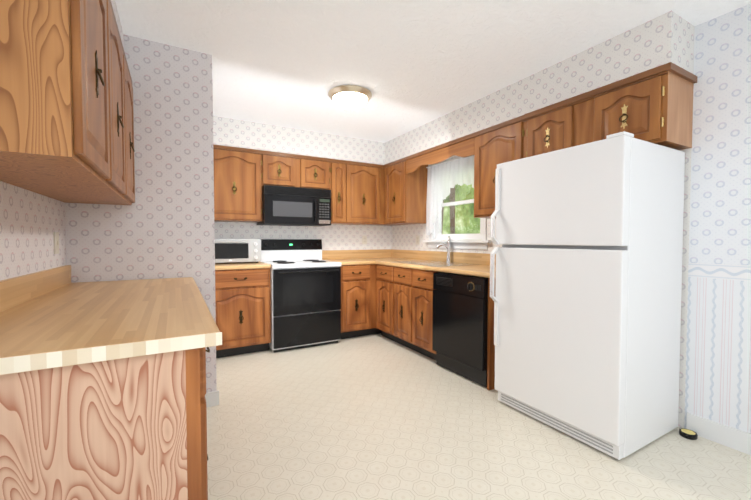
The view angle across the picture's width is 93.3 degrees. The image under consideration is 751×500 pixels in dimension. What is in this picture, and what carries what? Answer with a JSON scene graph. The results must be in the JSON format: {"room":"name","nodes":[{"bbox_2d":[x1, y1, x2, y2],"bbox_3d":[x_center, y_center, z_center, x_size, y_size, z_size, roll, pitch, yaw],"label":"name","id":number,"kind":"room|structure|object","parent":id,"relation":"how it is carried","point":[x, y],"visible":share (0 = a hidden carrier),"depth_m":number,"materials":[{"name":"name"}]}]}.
{"room":"kitchen","nodes":[
{"label":"kitchen","id":0,"kind":"room"},
{"bbox_2d":[0,181,65,280],"bbox_3d":[-0.542,-0.042,-0.294,0.120,2.440,5.395,-1,2,-30],"label":"wall","id":1,"kind":"structure","parent":0,"point":[31,222],"depth_m":1.55,"materials":[{"name":"grey paper"}]},
{"bbox_2d":[53,232,58,253],"bbox_3d":[-1.712,-0.038,1.905,0.012,0.116,0.072,-1,2,-30],"label":"light switch","id":2,"kind":"object","parent":1,"relation":"attached to","point":[56,242],"visible":0.96,"depth_m":1.89,"materials":[{"name":"white plastic"}]},
{"bbox_2d":[0,0,115,187],"bbox_3d":[-1.052,-0.633,1.062,0.343,0.772,0.505,-1,2,-30],"label":"upper cabinet","id":3,"kind":"object","parent":1,"relation":"attached to","point":[66,115],"depth_m":0.92,"materials":[{"name":"brown wood"}]},
{"bbox_2d":[11,7,131,199],"bbox_3d":[-1.300,-0.646,1.499,0.343,0.772,0.500,-1,2,-30],"label":"upper cabinet","id":4,"kind":"object","parent":1,"relation":"attached to","point":[123,190],"depth_m":1.66,"materials":[{"name":"brown wood"}]},
{"bbox_2d":[47,67,134,204],"bbox_3d":[-1.546,-0.659,1.932,0.343,0.772,0.497,-1,2,-30],"label":"upper cabinet","id":5,"kind":"object","parent":1,"relation":"attached to","point":[131,162],"depth_m":2.06,"materials":[{"name":"brown wood"}]},
{"bbox_2d":[65,34,216,392],"bbox_3d":[-1.951,-0.139,2.999,0.920,2.440,1.725,-1,2,-30],"label":"wall","id":6,"kind":"structure","parent":0,"point":[162,226],"depth_m":2.31,"materials":[{"name":"grey paper"}]},
{"bbox_2d":[205,390,218,406],"bbox_3d":[-1.176,1.047,2.472,0.154,0.100,0.013,-1,2,-30],"label":"baseboard","id":7,"kind":"structure","parent":6,"relation":"attached to","point":[212,398],"depth_m":2.48,"materials":[{"name":"white wood"}]},
{"bbox_2d":[214,222,391,249],"bbox_3d":[-0.820,-0.185,4.562,2.590,2.440,0.120,-1,2,-30],"label":"wall","id":8,"kind":"structure","parent":0,"point":[339,237],"depth_m":4.58,"materials":[{"name":"beige paper"}]},
{"bbox_2d":[213,144,264,221],"bbox_3d":[-1.570,-0.698,3.852,0.593,0.766,0.343,-1,2,-30],"label":"upper cabinet","id":9,"kind":"object","parent":8,"relation":"attached to","point":[242,176],"depth_m":3.73,"materials":[{"name":"brown wood"}]},
{"bbox_2d":[265,151,300,187],"bbox_3d":[-1.140,-0.900,4.090,0.395,0.375,0.343,-1,2,-30],"label":"upper cabinet","id":10,"kind":"object","parent":8,"relation":"attached to","point":[281,169],"depth_m":3.96,"materials":[{"name":"brown wood"}]},
{"bbox_2d":[257,185,330,225],"bbox_3d":[-0.944,-0.500,4.149,0.780,0.419,0.453,-1,2,-30],"label":"over-the-range microwave","id":11,"kind":"object","parent":10,"relation":"attached to","point":[288,206],"visible":1,"depth_m":3.98,"materials":[{"name":"black"}]},
{"bbox_2d":[301,155,332,191],"bbox_3d":[-0.800,-0.906,4.283,0.387,0.375,0.343,-1,2,-30],"label":"upper cabinet","id":12,"kind":"object","parent":8,"relation":"attached to","point":[316,172],"depth_m":4.15,"materials":[{"name":"brown wood"}]},
{"bbox_2d":[331,159,348,223],"bbox_3d":[-0.537,-0.715,4.438,0.218,0.766,0.343,-1,2,-30],"label":"upper cabinet","id":13,"kind":"object","parent":8,"relation":"attached to","point":[340,194],"depth_m":4.31,"materials":[{"name":"brown wood"}]},
{"bbox_2d":[362,236,366,243],"bbox_3d":[-0.149,-0.138,4.870,0.072,0.116,0.008,-1,2,-30],"label":"electrical outlet","id":14,"kind":"object","parent":8,"relation":"attached to","point":[364,239],"visible":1,"depth_m":4.87,"materials":[{"name":"white plastic"}]},
{"bbox_2d":[349,161,380,224],"bbox_3d":[-0.235,-0.720,4.610,0.477,0.766,0.343,-1,2,-30],"label":"upper cabinet","id":15,"kind":"object","parent":8,"relation":"attached to","point":[364,178],"depth_m":4.47,"materials":[{"name":"brown wood"}]},
{"bbox_2d":[369,165,392,225],"bbox_3d":[0.144,-0.726,4.824,0.394,0.766,0.343,-1,2,-30],"label":"upper cabinet","id":16,"kind":"object","parent":8,"relation":"attached to","point":[382,170],"depth_m":4.62,"materials":[{"name":"brown wood"}]},
{"bbox_2d":[115,0,750,142],"bbox_3d":[0.536,-1.332,1.203,3.510,0.050,7.240,-1,2,-30],"label":"ceiling","id":17,"kind":"structure","parent":0,"point":[410,65],"depth_m":2.31,"materials":[{"name":"white paint"}]},
{"bbox_2d":[111,0,123,47],"bbox_3d":[-1.313,-1.174,1.460,0.299,0.279,1.524,-1,2,-30],"label":"soffit","id":18,"kind":"structure","parent":17,"relation":"attached to","point":[114,6],"depth_m":1.99,"materials":[{"name":"grey paper"}]},
{"bbox_2d":[213,116,384,164],"bbox_3d":[-0.769,-1.248,4.318,2.468,0.299,0.299,-1,2,-30],"label":"soffit","id":19,"kind":"structure","parent":17,"relation":"attached to","point":[230,132],"depth_m":4.05,"materials":[{"name":"beige paper"}]},
{"bbox_2d":[328,85,371,109],"bbox_3d":[-0.221,-1.294,3.098,0.384,0.134,0.384,-1,2,-30],"label":"ceiling lamp","id":20,"kind":"object","parent":17,"relation":"attached to","point":[350,97],"visible":0.98,"depth_m":3.00,"materials":[{"name":"beige glass"}]},
{"bbox_2d":[385,10,694,163],"bbox_3d":[1.010,-1.220,3.381,0.299,0.299,3.084,-1,2,-30],"label":"soffit","id":21,"kind":"structure","parent":17,"relation":"attached to","point":[665,38],"depth_m":2.47,"materials":[{"name":"beige paper"}]},
{"bbox_2d":[207,333,750,499],"bbox_3d":[0.536,1.157,1.276,3.510,0.050,7.240,-1,2,-30],"label":"floor","id":22,"kind":"structure","parent":0,"point":[375,417],"depth_m":2.01,"materials":[{"name":"tile"}]},
{"bbox_2d":[0,347,209,499],"bbox_3d":[-0.886,0.700,1.096,0.631,0.872,0.577,-1,2,-30],"label":"base cabinet","id":23,"kind":"object","parent":22,"relation":"on","point":[133,428],"visible":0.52,"depth_m":0.87,"materials":[{"name":"brown wood"}]},
{"bbox_2d":[0,265,221,374],"bbox_3d":[-1.122,0.176,1.535,0.665,0.144,1.650,-1,2,-30],"label":"countertop","id":24,"kind":"structure","parent":23,"relation":"on","point":[53,318],"depth_m":1.12,"materials":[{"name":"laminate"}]},
{"bbox_2d":[215,268,270,357],"bbox_3d":[-1.486,0.622,3.759,0.608,0.873,0.656,-1,2,-30],"label":"base cabinet","id":25,"kind":"object","parent":22,"relation":"on","point":[243,308],"visible":0.83,"depth_m":3.52,"materials":[{"name":"brown wood"}]},
{"bbox_2d":[215,262,270,269],"bbox_3d":[-1.492,0.106,3.754,0.608,0.154,0.633,-1,2,-30],"label":"countertop","id":26,"kind":"structure","parent":25,"relation":"on","point":[237,265],"depth_m":3.56,"materials":[{"name":"laminate"}]},
{"bbox_2d":[215,239,260,262],"bbox_3d":[-1.525,0.011,3.834,0.510,0.260,0.329,-1,2,-30],"label":"microwave","id":27,"kind":"object","parent":26,"relation":"on","point":[237,250],"visible":0.79,"depth_m":3.72,"materials":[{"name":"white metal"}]},
{"bbox_2d":[260,239,340,352],"bbox_3d":[-0.867,0.464,4.058,0.759,1.172,0.735,-1,2,-30],"label":"stove","id":28,"kind":"object","parent":22,"relation":"on","point":[305,278],"visible":0.96,"depth_m":3.81,"materials":[{"name":"white"}]},
{"bbox_2d":[340,264,380,338],"bbox_3d":[-0.080,0.598,4.556,1.085,0.873,0.656,-1,2,-30],"label":"base cabinet","id":29,"kind":"object","parent":22,"relation":"on","point":[358,301],"visible":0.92,"depth_m":4.16,"materials":[{"name":"brown wood"}]},
{"bbox_2d":[322,250,373,264],"bbox_3d":[-0.362,0.087,4.394,0.450,0.154,0.633,-1,2,-30],"label":"countertop","id":30,"kind":"structure","parent":29,"relation":"on","point":[346,257],"depth_m":4.64,"materials":[{"name":"laminate"}]},
{"bbox_2d":[376,264,435,359],"bbox_3d":[0.526,0.617,3.924,0.656,0.873,1.135,-1,2,-30],"label":"base cabinet","id":31,"kind":"object","parent":22,"relation":"on","point":[404,306],"visible":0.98,"depth_m":3.69,"materials":[{"name":"brown wood"}]},
{"bbox_2d":[374,249,495,277],"bbox_3d":[0.552,0.102,3.884,0.636,0.154,2.423,-1,2,-30],"label":"countertop","id":32,"kind":"structure","parent":31,"relation":"on","point":[388,257],"depth_m":3.82,"materials":[{"name":"laminate"}]},
{"bbox_2d":[394,236,481,266],"bbox_3d":[0.626,0.075,3.786,0.556,0.456,0.834,-1,2,-30],"label":"sink","id":33,"kind":"object","parent":32,"relation":"in","point":[448,262],"visible":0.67,"depth_m":3.86,"materials":[{"name":"silver metal"}]},
{"bbox_2d":[432,272,487,386],"bbox_3d":[0.938,0.637,3.148,0.640,0.856,0.612,-1,2,-30],"label":"dishwasher","id":34,"kind":"object","parent":22,"relation":"on","point":[460,326],"visible":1,"depth_m":2.95,"materials":[{"name":"black"}]},
{"bbox_2d":[487,278,495,389],"bbox_3d":[1.140,0.647,2.891,0.608,0.873,0.022,-1,2,-30],"label":"cabinet end panel","id":35,"kind":"object","parent":22,"relation":"on","point":[490,364],"visible":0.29,"depth_m":2.75,"materials":[{"name":"brown wood"}]},
{"bbox_2d":[490,131,684,459],"bbox_3d":[1.335,0.240,2.324,0.770,1.722,0.820,-1,2,-30],"label":"refrigerator","id":36,"kind":"object","parent":22,"relation":"on","point":[586,298],"visible":1,"depth_m":2.02,"materials":[{"name":"white metal"}]},
{"bbox_2d":[679,428,697,439],"bbox_3d":[1.859,1.094,2.106,0.084,0.027,0.084,-1,2,-30],"label":"tin","id":37,"kind":"object","parent":22,"relation":"on","point":[688,434],"visible":1,"depth_m":2.09,"materials":[{"name":"black"}]},
{"bbox_2d":[392,3,750,432],"bbox_3d":[2.010,-0.112,2.076,0.120,2.440,7.000,-1,2,-30],"label":"wall","id":38,"kind":"structure","parent":0,"point":[718,368],"depth_m":2.03,"materials":[{"name":"paper"}]},
{"bbox_2d":[383,157,427,224],"bbox_3d":[0.368,-0.716,4.480,0.343,0.766,0.513,-1,2,-30],"label":"upper cabinet","id":39,"kind":"object","parent":38,"relation":"attached to","point":[405,195],"depth_m":4.29,"materials":[{"name":"brown wood"}]},
{"bbox_2d":[405,133,473,173],"bbox_3d":[0.632,-0.981,3.701,0.033,0.192,1.089,-1,2,-30],"label":"window valance","id":40,"kind":"object","parent":39,"relation":"attached to","point":[463,146],"visible":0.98,"depth_m":3.61,"materials":[{"name":"brown wood"}]},
{"bbox_2d":[416,235,419,244],"bbox_3d":[0.541,-0.128,4.536,0.008,0.116,0.072,-1,2,-30],"label":"electrical outlet","id":41,"kind":"object","parent":38,"relation":"attached to","point":[417,239],"visible":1,"depth_m":4.53,"materials":[{"name":"white plastic"}]},
{"bbox_2d":[423,158,491,249],"bbox_3d":[0.911,-0.510,3.935,0.157,0.988,1.038,-1,2,-30],"label":"window","id":42,"kind":"structure","parent":38,"relation":"in","point":[468,241],"depth_m":3.90,"materials":[{"name":"white"}]},
{"bbox_2d":[426,155,473,234],"bbox_3d":[0.840,-0.578,3.894,0.044,0.826,0.940,-1,2,-30],"label":"sheer curtain","id":43,"kind":"object","parent":42,"relation":"hanging from","point":[443,178],"visible":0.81,"depth_m":4.02,"materials":[{"name":"white fabric"}]},
{"bbox_2d":[473,115,522,218],"bbox_3d":[1.166,-0.675,3.075,0.343,0.766,0.540,-1,2,-30],"label":"upper cabinet","id":44,"kind":"object","parent":38,"relation":"attached to","point":[500,143],"depth_m":3.04,"materials":[{"name":"brown wood"}]},
{"bbox_2d":[523,95,578,157],"bbox_3d":[1.411,-0.837,2.638,0.343,0.417,0.454,-1,2,-30],"label":"upper cabinet","id":45,"kind":"object","parent":38,"relation":"attached to","point":[553,127],"depth_m":2.54,"materials":[{"name":"brown wood"}]},
{"bbox_2d":[579,62,696,149],"bbox_3d":[1.637,-0.825,2.239,0.343,0.417,0.463,-1,2,-30],"label":"upper cabinet","id":46,"kind":"object","parent":38,"relation":"attached to","point":[654,105],"depth_m":2.07,"materials":[{"name":"brown wood"}]},
{"bbox_2d":[686,412,750,454],"bbox_3d":[2.790,1.095,0.599,0.014,0.115,3.599,-1,2,-30],"label":"baseboard","id":47,"kind":"structure","parent":38,"relation":"attached to","point":[724,435],"depth_m":2.03,"materials":[{"name":"white wood"}]},
{"label":"outside","id":48,"kind":"structure","parent":0,"visible":0},
{"bbox_2d":[442,184,479,233],"bbox_3d":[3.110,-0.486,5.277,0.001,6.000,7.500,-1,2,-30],"label":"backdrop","id":49,"kind":"structure","parent":48,"point":[469,212],"depth_m":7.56,"materials":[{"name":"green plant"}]}
]}

